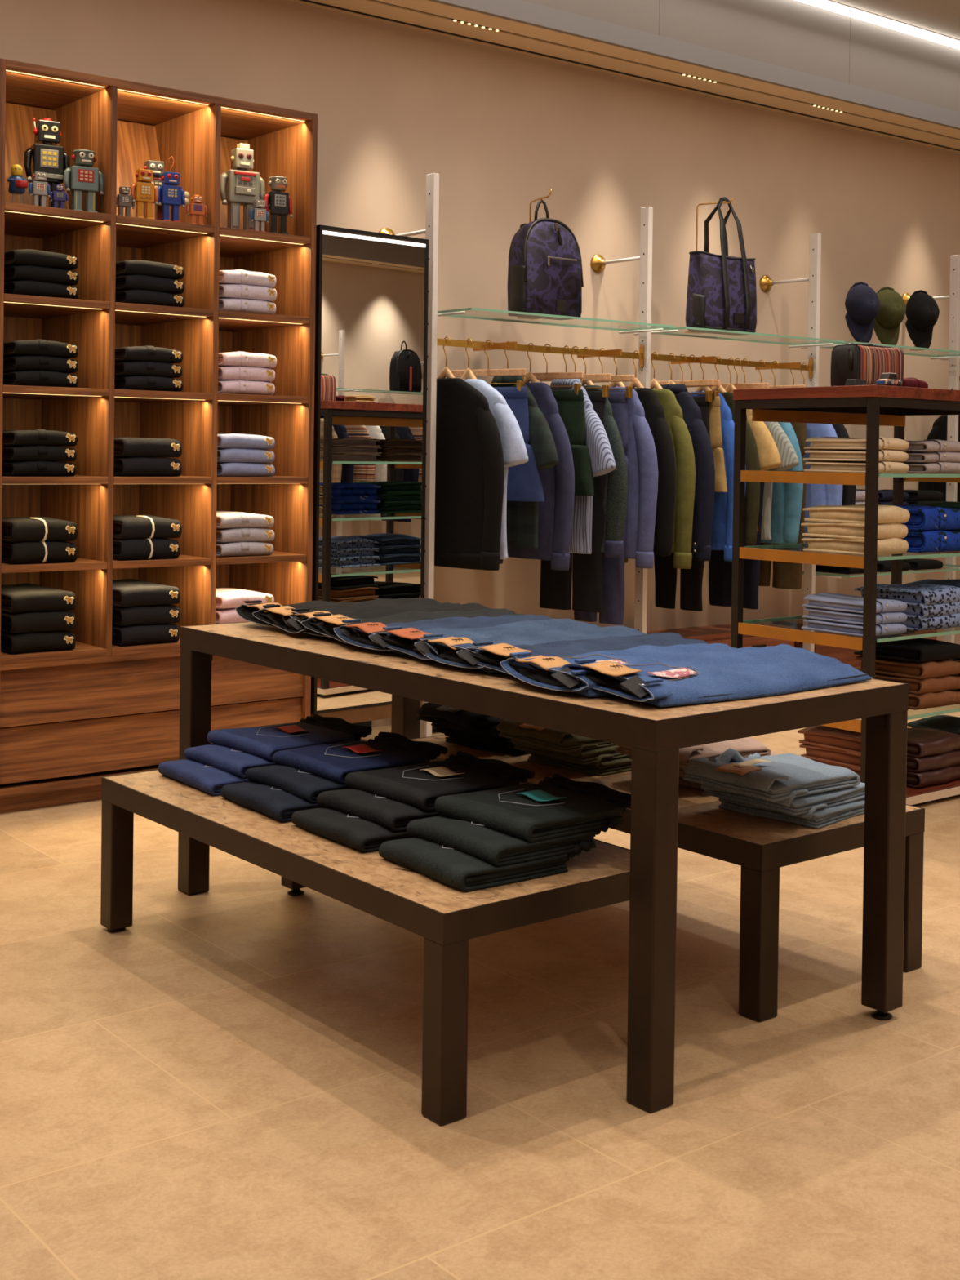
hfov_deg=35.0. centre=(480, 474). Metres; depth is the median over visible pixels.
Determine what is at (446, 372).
clothes hanger
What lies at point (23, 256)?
shirt
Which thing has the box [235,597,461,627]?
jeans
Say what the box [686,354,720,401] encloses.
hanger
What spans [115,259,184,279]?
shirt
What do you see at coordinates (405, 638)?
jeans
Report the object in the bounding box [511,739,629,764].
trousers
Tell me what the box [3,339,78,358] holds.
shirt
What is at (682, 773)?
trousers
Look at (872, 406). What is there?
display stand
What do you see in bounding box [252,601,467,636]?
jeans
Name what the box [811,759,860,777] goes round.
shirt
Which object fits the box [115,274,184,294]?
shirt
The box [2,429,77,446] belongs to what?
shirt
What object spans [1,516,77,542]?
folded hooded top
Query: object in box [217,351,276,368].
shirt
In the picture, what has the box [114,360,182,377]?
shirt
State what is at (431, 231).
upright post
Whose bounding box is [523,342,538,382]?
clothes hanger
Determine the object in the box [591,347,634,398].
hanger
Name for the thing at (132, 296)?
shirt
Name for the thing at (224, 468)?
shirt
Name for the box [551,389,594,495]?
shorts
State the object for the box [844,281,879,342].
baseball cap
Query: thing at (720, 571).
trousers
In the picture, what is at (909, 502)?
shirt
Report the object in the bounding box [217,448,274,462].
shirt
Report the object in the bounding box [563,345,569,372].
clothes hanger
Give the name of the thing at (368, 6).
trim
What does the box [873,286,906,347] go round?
baseball cap
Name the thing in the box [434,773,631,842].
jeans
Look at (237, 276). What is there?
shirt
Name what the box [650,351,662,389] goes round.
clothes hanger
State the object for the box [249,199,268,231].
robot
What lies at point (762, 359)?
clothes hanger
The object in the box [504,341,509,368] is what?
clothes hanger
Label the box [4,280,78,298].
shirt
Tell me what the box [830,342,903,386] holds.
bag
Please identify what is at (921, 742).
shirt
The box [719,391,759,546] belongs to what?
jacket
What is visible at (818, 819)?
trousers
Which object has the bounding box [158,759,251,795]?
jeans
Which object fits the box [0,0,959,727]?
wall
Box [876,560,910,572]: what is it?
shirt
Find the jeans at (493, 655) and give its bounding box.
[456,632,709,675]
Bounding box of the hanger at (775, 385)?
[768,360,804,388]
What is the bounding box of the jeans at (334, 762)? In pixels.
[271,731,447,784]
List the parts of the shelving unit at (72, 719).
panel, panel, shelf, shelf, shelf, shelf, shelf, shelf, panel, rail, rail, panel, shelf, drawer, drawer, panel, shelf, shelf, shelf, shelf, shelf, panel, panel, shelf, shelf, shelf, shelf, shelf, panel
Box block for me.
[844,378,866,386]
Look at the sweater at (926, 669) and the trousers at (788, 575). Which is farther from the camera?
the trousers at (788, 575)
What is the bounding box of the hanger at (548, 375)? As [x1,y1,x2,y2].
[521,343,583,395]
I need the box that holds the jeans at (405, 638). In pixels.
[368,618,602,659]
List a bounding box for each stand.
[517,188,551,319]
[684,197,733,333]
[730,384,959,805]
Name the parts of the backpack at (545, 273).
handle, trim, zip pull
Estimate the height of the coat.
0.724 m
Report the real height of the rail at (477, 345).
0.100 m
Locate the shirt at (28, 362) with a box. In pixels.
[3,355,78,373]
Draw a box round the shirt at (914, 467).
[901,462,959,473]
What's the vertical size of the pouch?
0.042 m
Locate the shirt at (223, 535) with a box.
[216,527,274,542]
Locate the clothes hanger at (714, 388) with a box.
[711,356,725,391]
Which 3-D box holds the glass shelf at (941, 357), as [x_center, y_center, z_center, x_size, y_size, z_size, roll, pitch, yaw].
[2.060,-0.609,7.542,1.068,0.019,0.320,0,1,-39]
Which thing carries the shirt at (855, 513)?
on the shirt at (818, 529)
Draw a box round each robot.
[7,164,27,204]
[23,117,70,208]
[28,171,50,206]
[49,184,68,208]
[63,149,104,212]
[115,186,134,216]
[130,168,158,218]
[143,160,164,220]
[157,155,190,222]
[186,195,207,225]
[220,143,265,231]
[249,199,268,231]
[263,176,293,234]
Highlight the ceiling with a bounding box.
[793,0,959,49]
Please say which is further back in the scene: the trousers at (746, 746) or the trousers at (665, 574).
the trousers at (665, 574)
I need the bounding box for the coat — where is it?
[434,377,504,570]
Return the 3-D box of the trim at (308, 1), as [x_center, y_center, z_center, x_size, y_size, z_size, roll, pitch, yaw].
[0.863,-1.804,6.870,13.100,0.024,0.215,0,1,-39]
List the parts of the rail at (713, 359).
cross arm, cross arm, mounting plate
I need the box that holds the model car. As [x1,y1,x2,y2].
[876,373,902,386]
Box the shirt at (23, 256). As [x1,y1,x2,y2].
[4,248,78,271]
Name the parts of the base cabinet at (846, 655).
drawer, drawer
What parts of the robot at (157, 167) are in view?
leg, chest panel, leg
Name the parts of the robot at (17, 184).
arm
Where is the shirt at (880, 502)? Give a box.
[878,500,908,505]
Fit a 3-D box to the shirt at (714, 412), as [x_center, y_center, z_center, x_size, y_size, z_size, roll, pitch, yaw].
[0.932,-0.132,6.720,0.071,0.414,0.444,0,1,-37]
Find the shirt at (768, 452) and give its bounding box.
[746,408,781,530]
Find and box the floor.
[0,704,959,1279]
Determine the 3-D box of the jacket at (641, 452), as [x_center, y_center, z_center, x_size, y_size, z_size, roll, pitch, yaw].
[0.573,0.009,6.439,0.087,0.751,0.483,0,1,-39]
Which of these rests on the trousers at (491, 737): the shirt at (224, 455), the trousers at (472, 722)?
the trousers at (472, 722)
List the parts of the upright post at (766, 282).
wall rod, post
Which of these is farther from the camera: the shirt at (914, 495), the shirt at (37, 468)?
the shirt at (914, 495)
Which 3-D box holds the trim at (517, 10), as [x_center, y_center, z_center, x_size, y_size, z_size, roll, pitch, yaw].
[1.022,-1.821,6.670,13.100,0.080,0.008,0,1,-39]
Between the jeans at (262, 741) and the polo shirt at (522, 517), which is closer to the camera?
the jeans at (262, 741)
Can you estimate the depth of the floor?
2.62 m
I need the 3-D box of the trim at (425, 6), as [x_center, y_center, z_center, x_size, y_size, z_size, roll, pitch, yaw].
[0.967,-1.788,6.739,13.100,0.012,0.130,0,1,-39]
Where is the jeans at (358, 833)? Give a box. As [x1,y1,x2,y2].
[291,807,414,852]
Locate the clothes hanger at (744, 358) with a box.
[741,358,748,383]
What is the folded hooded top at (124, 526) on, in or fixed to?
on the folded hooded top at (128, 548)
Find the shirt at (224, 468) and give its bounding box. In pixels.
[217,462,275,476]
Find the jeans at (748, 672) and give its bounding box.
[558,644,871,706]
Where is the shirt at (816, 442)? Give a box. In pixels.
[804,436,909,449]
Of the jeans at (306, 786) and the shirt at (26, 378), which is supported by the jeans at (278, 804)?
the jeans at (306, 786)
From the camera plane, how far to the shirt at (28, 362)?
4.60 m
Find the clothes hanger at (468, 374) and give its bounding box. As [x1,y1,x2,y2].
[460,337,476,379]
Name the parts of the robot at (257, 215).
arm, leg, chest panel, leg, arm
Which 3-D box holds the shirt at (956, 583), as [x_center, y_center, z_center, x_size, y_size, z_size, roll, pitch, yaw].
[1.651,0.389,5.193,0.280,0.056,0.279,0,1,-40]
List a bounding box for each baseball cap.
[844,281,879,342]
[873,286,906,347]
[905,289,939,351]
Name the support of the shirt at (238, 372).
on the shirt at (238, 386)
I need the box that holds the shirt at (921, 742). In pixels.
[906,727,959,757]
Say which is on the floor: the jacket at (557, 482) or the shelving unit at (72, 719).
the shelving unit at (72, 719)
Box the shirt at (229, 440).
[217,433,275,448]
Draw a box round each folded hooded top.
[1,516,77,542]
[1,541,77,564]
[112,515,182,539]
[112,537,180,559]
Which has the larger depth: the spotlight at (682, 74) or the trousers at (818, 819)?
the spotlight at (682, 74)
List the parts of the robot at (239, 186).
arm, leg, trim, trim, trim, trim, chest panel, trim, leg, trim, arm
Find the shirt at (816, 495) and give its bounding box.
[802,422,842,537]
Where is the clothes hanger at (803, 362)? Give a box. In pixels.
[800,362,808,384]
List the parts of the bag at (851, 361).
panel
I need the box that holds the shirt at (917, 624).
[898,613,959,631]
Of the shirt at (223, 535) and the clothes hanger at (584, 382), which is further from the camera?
the clothes hanger at (584, 382)
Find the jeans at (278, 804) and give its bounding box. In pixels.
[220,781,324,822]
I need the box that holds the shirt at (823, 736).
[797,724,861,753]
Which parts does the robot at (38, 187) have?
arm, leg, chest panel, leg, arm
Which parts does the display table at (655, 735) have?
leg, leg, leg, leg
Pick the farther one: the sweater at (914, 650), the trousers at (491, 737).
the sweater at (914, 650)
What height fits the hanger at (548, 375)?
0.214 m
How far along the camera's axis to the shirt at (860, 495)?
7.17 m
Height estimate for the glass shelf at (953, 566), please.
0.019 m
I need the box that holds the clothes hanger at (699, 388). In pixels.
[694,355,711,391]
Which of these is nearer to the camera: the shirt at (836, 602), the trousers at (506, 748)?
the trousers at (506, 748)
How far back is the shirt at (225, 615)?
5.01 m
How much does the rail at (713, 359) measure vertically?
0.100 m
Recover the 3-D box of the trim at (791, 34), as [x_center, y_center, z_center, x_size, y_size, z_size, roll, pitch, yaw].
[1.016,-1.981,6.679,13.098,0.400,0.018,0,1,-39]
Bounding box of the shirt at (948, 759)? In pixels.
[906,749,959,772]
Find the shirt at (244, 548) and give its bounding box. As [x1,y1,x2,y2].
[216,541,273,556]
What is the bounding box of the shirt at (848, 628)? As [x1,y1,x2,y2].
[801,617,906,636]
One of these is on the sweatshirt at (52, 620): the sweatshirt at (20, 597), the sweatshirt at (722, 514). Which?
the sweatshirt at (20, 597)
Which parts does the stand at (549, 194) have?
rod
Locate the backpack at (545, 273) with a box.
[507,199,583,319]
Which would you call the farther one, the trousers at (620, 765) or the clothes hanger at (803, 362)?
the clothes hanger at (803, 362)
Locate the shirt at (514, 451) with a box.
[463,378,528,559]
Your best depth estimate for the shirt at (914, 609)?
4.88 m
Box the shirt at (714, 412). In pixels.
[708,396,727,492]
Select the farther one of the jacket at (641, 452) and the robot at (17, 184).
the jacket at (641, 452)
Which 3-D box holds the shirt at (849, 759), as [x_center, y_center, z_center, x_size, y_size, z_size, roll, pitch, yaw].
[1.184,0.882,4.829,0.197,0.056,0.279,0,1,-39]
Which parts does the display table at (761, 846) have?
leg, leg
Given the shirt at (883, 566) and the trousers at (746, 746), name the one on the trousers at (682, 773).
the trousers at (746, 746)
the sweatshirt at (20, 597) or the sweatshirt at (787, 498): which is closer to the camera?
the sweatshirt at (20, 597)
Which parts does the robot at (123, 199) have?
leg, chest panel, leg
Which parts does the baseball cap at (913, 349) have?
baseball cap, crown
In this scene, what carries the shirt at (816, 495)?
hanging from the clothes hanger
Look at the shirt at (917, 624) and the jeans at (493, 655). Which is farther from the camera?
the shirt at (917, 624)
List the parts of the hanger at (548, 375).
clip rod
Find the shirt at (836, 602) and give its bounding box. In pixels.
[801,592,906,613]
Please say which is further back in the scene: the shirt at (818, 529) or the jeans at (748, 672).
the shirt at (818, 529)
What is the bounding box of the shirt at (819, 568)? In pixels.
[815,564,877,574]
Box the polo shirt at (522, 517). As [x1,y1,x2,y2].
[490,375,558,549]
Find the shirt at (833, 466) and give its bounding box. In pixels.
[803,460,909,473]
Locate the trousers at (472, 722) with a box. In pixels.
[415,702,502,733]
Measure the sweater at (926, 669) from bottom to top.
0.054 m
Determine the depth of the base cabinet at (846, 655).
7.48 m
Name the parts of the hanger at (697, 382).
clip rod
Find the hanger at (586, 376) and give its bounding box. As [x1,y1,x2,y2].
[539,346,611,397]
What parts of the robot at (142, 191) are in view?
arm, leg, chest panel, leg, arm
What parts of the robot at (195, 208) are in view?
arm, leg, chest panel, leg, arm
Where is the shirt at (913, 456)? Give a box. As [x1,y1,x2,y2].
[896,451,959,462]
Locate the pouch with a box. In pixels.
[902,377,928,387]
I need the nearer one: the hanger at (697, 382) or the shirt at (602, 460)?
the shirt at (602, 460)
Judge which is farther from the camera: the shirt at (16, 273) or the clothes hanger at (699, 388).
the clothes hanger at (699, 388)
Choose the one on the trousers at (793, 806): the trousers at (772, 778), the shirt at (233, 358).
the trousers at (772, 778)
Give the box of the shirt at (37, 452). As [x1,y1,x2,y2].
[2,444,76,461]
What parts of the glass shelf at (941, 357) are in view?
bracket rod, bracket rod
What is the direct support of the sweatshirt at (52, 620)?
on the sweatshirt at (33, 642)
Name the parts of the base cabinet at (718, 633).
drawer, drawer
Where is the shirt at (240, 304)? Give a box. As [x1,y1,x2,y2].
[218,297,275,314]
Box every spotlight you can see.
[451,18,502,32]
[680,73,719,83]
[811,104,844,113]
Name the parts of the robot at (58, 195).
leg, chest panel, leg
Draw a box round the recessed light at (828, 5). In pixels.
[794,0,959,49]
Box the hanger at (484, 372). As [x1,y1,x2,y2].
[451,339,526,391]
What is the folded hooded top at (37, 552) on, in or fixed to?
on the shelving unit at (72, 719)
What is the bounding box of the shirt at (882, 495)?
[856,488,909,500]
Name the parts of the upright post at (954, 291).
wall rod, post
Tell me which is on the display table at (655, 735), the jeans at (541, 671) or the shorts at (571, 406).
the jeans at (541, 671)
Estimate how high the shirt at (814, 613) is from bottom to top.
0.041 m
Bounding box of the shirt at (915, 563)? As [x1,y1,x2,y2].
[884,558,942,569]
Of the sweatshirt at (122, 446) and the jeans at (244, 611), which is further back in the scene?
the sweatshirt at (122, 446)
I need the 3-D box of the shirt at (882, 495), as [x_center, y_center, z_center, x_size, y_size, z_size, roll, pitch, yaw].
[1.933,0.102,7.431,0.202,0.049,0.249,0,1,-39]
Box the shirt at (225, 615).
[215,608,249,623]
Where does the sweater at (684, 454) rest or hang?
hanging from the clothes hanger at (654, 383)
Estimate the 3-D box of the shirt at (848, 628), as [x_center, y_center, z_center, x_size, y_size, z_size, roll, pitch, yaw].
[1.188,0.479,4.823,0.189,0.041,0.277,0,1,-38]
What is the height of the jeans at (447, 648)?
0.059 m
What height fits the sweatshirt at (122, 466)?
0.064 m
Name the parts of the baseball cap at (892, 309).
crown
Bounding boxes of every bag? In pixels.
[685,196,756,335]
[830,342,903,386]
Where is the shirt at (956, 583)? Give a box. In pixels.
[905,578,959,587]
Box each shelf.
[437,307,675,333]
[633,326,844,347]
[800,341,959,359]
[802,564,959,577]
[906,778,959,797]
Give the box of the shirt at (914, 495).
[878,489,942,500]
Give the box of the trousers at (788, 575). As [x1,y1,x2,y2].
[759,422,807,589]
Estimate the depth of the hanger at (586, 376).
6.22 m
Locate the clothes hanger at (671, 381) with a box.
[666,352,675,384]
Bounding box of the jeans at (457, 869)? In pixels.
[378,837,591,891]
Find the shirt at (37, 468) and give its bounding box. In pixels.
[2,460,75,475]
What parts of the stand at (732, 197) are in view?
rod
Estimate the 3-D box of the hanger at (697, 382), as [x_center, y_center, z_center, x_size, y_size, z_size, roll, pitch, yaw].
[0.888,-0.420,6.678,0.025,0.214,0.340,0,1,-44]
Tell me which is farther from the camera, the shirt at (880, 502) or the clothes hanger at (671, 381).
the shirt at (880, 502)
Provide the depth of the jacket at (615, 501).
6.15 m
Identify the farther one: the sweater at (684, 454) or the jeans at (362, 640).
the sweater at (684, 454)
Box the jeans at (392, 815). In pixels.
[316,788,442,831]
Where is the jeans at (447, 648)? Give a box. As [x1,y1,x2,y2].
[414,625,646,673]
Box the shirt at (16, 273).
[4,265,79,285]
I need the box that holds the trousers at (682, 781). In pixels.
[678,776,704,790]
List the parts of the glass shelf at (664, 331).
bracket rod, bracket rod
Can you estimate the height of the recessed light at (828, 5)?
0.030 m
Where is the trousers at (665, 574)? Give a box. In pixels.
[653,395,710,611]
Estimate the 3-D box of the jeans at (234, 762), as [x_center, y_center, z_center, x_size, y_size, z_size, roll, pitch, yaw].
[-0.496,0.640,3.525,0.296,0.052,0.271,0,1,-39]
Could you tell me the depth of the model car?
4.73 m
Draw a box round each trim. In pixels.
[289,0,959,152]
[300,0,959,151]
[309,0,959,149]
[375,0,959,138]
[427,0,959,129]
[435,0,959,128]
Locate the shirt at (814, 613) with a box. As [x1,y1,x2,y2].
[801,607,906,624]
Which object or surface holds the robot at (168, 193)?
on the shelving unit at (72, 719)
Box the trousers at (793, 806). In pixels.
[700,782,865,815]
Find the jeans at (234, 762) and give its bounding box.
[183,743,276,777]
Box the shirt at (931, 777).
[906,764,959,788]
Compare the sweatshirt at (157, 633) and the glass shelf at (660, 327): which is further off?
the glass shelf at (660, 327)
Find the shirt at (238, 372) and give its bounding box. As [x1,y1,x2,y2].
[217,365,275,382]
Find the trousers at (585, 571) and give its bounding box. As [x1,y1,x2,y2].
[539,391,606,612]
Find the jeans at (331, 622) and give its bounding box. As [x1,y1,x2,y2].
[301,608,523,643]
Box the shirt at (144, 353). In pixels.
[114,345,182,364]
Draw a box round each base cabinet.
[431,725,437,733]
[646,622,794,647]
[772,618,937,667]
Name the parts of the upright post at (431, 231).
wall rod, post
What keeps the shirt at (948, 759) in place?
on the shirt at (931, 777)
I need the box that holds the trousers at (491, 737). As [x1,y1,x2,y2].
[431,722,511,744]
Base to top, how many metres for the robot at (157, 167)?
0.205 m
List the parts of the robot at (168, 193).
arm, leg, chest panel, leg, arm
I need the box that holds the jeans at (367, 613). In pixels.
[283,603,488,637]
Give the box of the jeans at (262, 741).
[206,713,372,760]
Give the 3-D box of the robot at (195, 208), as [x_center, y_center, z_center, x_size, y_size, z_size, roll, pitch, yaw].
[-0.916,-0.853,4.923,0.074,0.100,0.033,0,1,-30]
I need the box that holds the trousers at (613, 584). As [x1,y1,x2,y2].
[573,392,629,624]
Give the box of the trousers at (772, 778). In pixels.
[683,748,860,801]
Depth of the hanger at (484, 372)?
5.97 m
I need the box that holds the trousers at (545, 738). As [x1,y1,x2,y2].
[496,719,614,753]
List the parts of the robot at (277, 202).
arm, leg, chest panel, leg, arm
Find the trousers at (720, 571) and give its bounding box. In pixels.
[708,482,764,608]
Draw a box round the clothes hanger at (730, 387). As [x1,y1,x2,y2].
[724,357,736,392]
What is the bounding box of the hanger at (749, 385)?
[708,357,768,389]
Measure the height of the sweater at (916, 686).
0.054 m
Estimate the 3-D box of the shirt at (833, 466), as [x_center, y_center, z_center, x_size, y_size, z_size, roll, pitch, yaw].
[1.194,-0.025,4.816,0.189,0.041,0.277,0,1,-39]
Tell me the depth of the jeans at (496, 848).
2.73 m
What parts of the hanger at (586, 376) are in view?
clip rod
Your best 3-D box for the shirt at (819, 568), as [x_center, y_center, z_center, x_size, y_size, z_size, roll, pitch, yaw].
[1.740,0.446,7.287,0.203,0.048,0.246,0,1,-39]
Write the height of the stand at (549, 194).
0.506 m
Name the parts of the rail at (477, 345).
cross arm, cross arm, mounting plate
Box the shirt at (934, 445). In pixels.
[897,439,959,452]
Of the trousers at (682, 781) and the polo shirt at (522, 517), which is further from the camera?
the polo shirt at (522, 517)
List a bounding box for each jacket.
[499,382,574,570]
[582,385,627,557]
[608,386,657,568]
[660,384,715,560]
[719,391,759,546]
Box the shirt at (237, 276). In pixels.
[218,269,276,288]
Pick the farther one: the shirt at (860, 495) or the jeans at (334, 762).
the shirt at (860, 495)
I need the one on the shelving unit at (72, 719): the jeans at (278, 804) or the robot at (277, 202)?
the robot at (277, 202)
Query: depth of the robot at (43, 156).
4.70 m
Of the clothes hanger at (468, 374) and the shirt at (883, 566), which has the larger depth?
the shirt at (883, 566)
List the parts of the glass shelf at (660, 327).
bracket rod, bracket rod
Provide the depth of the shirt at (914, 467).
4.88 m
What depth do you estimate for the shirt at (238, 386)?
5.03 m
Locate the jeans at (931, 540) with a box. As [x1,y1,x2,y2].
[901,529,959,552]
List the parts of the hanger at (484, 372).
clip rod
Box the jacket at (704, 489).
[660,384,715,560]
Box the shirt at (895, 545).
[801,536,908,555]
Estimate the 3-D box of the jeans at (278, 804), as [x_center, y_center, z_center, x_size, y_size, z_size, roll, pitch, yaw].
[-0.366,0.675,3.252,0.291,0.052,0.269,0,1,-37]
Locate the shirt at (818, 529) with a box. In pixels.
[800,521,907,539]
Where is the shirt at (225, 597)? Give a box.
[215,586,274,608]
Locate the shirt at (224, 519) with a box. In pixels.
[216,511,274,528]
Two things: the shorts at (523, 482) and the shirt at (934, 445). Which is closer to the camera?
the shirt at (934, 445)
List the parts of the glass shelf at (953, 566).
bracket rod, bracket rod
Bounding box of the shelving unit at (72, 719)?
[0,57,317,813]
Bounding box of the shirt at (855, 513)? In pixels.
[802,504,910,524]
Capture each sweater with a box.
[624,388,695,568]
[633,387,675,556]
[831,423,856,505]
[853,634,959,662]
[854,654,959,679]
[861,671,959,694]
[907,715,959,734]
[908,689,959,710]
[910,501,959,508]
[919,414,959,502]
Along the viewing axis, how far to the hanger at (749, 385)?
6.86 m
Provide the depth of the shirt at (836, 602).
4.77 m
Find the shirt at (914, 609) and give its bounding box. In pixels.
[898,601,959,618]
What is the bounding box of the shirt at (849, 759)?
[799,743,861,768]
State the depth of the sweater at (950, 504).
5.18 m
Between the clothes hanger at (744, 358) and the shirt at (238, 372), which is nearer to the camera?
the shirt at (238, 372)
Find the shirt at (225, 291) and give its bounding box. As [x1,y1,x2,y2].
[218,284,276,302]
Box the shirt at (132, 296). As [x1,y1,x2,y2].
[115,289,184,306]
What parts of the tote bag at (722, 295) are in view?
panel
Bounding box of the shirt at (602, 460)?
[550,378,616,554]
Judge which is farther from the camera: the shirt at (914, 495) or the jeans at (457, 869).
the shirt at (914, 495)
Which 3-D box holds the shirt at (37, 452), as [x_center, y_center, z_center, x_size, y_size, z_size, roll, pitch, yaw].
[-1.405,-0.067,4.714,0.200,0.050,0.301,0,1,-39]
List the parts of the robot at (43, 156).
arm, leg, trim, chest panel, trim, leg, arm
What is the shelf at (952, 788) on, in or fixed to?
attached to the display stand at (872, 406)
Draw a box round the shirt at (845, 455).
[803,448,908,461]
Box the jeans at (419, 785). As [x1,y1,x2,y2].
[344,751,534,810]
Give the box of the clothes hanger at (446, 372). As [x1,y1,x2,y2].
[437,336,454,378]
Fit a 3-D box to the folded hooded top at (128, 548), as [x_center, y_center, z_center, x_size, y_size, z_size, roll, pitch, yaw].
[-1.133,0.233,4.939,0.204,0.072,0.304,0,1,-39]
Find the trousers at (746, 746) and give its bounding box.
[613,737,770,768]
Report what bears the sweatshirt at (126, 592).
on the sweatshirt at (154, 614)
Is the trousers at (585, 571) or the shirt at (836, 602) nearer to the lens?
the shirt at (836, 602)
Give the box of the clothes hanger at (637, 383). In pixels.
[628,350,644,387]
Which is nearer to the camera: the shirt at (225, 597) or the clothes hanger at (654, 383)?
the shirt at (225, 597)
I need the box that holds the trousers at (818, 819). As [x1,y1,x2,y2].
[718,797,864,829]
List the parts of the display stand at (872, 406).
post, brass rail, rail, post, post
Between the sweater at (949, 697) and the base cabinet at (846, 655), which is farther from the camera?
the base cabinet at (846, 655)
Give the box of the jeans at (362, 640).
[333,613,552,655]
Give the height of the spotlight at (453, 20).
0.009 m
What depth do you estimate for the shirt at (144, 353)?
4.81 m
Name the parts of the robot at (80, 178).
arm, leg, chest panel, leg, trim, arm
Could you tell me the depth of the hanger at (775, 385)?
7.03 m
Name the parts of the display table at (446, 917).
leg, leg, leg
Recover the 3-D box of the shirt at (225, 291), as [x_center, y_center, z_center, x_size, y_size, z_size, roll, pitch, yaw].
[-0.847,-0.607,5.140,0.201,0.049,0.298,0,1,-38]
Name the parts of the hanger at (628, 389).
clip rod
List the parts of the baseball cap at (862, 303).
crown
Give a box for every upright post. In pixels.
[378,173,439,737]
[590,206,653,633]
[759,232,821,652]
[902,254,959,643]
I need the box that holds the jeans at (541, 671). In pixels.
[500,643,737,697]
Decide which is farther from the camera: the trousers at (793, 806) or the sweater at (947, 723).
the sweater at (947, 723)
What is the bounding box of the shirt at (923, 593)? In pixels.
[853,583,959,605]
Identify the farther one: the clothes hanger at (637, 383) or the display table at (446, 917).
the clothes hanger at (637, 383)
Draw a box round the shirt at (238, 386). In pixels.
[217,379,275,395]
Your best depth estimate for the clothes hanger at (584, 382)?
6.31 m
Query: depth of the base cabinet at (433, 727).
5.95 m
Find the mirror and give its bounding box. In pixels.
[310,224,428,735]
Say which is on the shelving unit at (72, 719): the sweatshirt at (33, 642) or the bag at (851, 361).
the sweatshirt at (33, 642)
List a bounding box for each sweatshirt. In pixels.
[0,582,75,613]
[0,610,75,633]
[0,630,75,653]
[111,578,180,607]
[111,604,180,626]
[111,623,179,645]
[113,437,182,457]
[113,457,181,476]
[690,391,746,561]
[760,422,803,544]
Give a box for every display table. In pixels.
[100,769,630,1125]
[177,622,908,1112]
[409,734,924,1022]
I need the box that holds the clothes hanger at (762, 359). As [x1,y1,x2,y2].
[758,359,764,382]
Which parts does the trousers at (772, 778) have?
gathered leg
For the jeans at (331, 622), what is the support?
on the display table at (655, 735)
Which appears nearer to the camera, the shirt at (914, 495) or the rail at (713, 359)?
the rail at (713, 359)
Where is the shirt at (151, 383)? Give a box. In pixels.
[114,375,182,391]
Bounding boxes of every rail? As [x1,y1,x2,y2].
[436,338,644,368]
[650,353,813,378]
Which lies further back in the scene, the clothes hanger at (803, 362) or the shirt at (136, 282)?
the clothes hanger at (803, 362)
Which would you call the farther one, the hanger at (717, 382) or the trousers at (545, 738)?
the hanger at (717, 382)
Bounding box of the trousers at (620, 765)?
[526,751,631,776]
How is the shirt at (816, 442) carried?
on the shirt at (845, 455)
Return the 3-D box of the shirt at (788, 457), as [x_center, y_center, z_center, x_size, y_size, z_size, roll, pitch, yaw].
[1.201,-0.036,6.936,0.079,0.660,0.634,0,1,-39]
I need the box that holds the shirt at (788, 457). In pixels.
[760,421,799,539]
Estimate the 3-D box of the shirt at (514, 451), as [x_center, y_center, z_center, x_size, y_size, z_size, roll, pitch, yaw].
[-0.050,-0.025,5.943,0.086,0.690,0.717,0,1,-39]
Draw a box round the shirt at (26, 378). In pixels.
[3,370,78,387]
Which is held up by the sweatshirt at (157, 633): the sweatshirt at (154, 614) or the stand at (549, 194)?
the sweatshirt at (154, 614)
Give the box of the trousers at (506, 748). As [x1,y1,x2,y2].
[444,733,528,755]
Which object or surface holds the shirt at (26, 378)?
on the shelving unit at (72, 719)
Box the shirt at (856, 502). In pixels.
[855,501,865,504]
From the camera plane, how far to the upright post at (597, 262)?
6.52 m
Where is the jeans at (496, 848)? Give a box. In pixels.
[406,814,617,866]
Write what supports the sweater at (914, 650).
on the sweater at (926, 669)
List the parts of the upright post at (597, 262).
wall rod, post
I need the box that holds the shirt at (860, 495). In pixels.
[855,490,865,501]
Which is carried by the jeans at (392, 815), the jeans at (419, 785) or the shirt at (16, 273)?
the jeans at (419, 785)
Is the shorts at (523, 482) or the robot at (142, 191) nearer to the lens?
the robot at (142, 191)
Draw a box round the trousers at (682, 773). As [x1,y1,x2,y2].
[628,751,778,777]
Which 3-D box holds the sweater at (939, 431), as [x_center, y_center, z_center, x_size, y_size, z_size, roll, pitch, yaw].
[2.579,-0.013,8.034,0.079,0.700,0.606,0,1,-39]
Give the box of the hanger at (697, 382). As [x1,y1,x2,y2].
[657,353,714,402]
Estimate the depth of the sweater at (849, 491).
6.97 m
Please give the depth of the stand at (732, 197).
6.71 m
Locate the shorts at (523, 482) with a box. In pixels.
[493,386,544,502]
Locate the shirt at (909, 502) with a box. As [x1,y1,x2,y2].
[903,499,937,505]
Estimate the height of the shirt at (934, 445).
0.041 m
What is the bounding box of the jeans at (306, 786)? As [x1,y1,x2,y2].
[244,762,418,803]
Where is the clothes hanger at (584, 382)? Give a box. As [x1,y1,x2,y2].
[580,346,594,385]
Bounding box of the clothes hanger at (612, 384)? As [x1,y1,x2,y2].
[608,357,625,386]
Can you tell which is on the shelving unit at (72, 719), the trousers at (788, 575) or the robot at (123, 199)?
the robot at (123, 199)

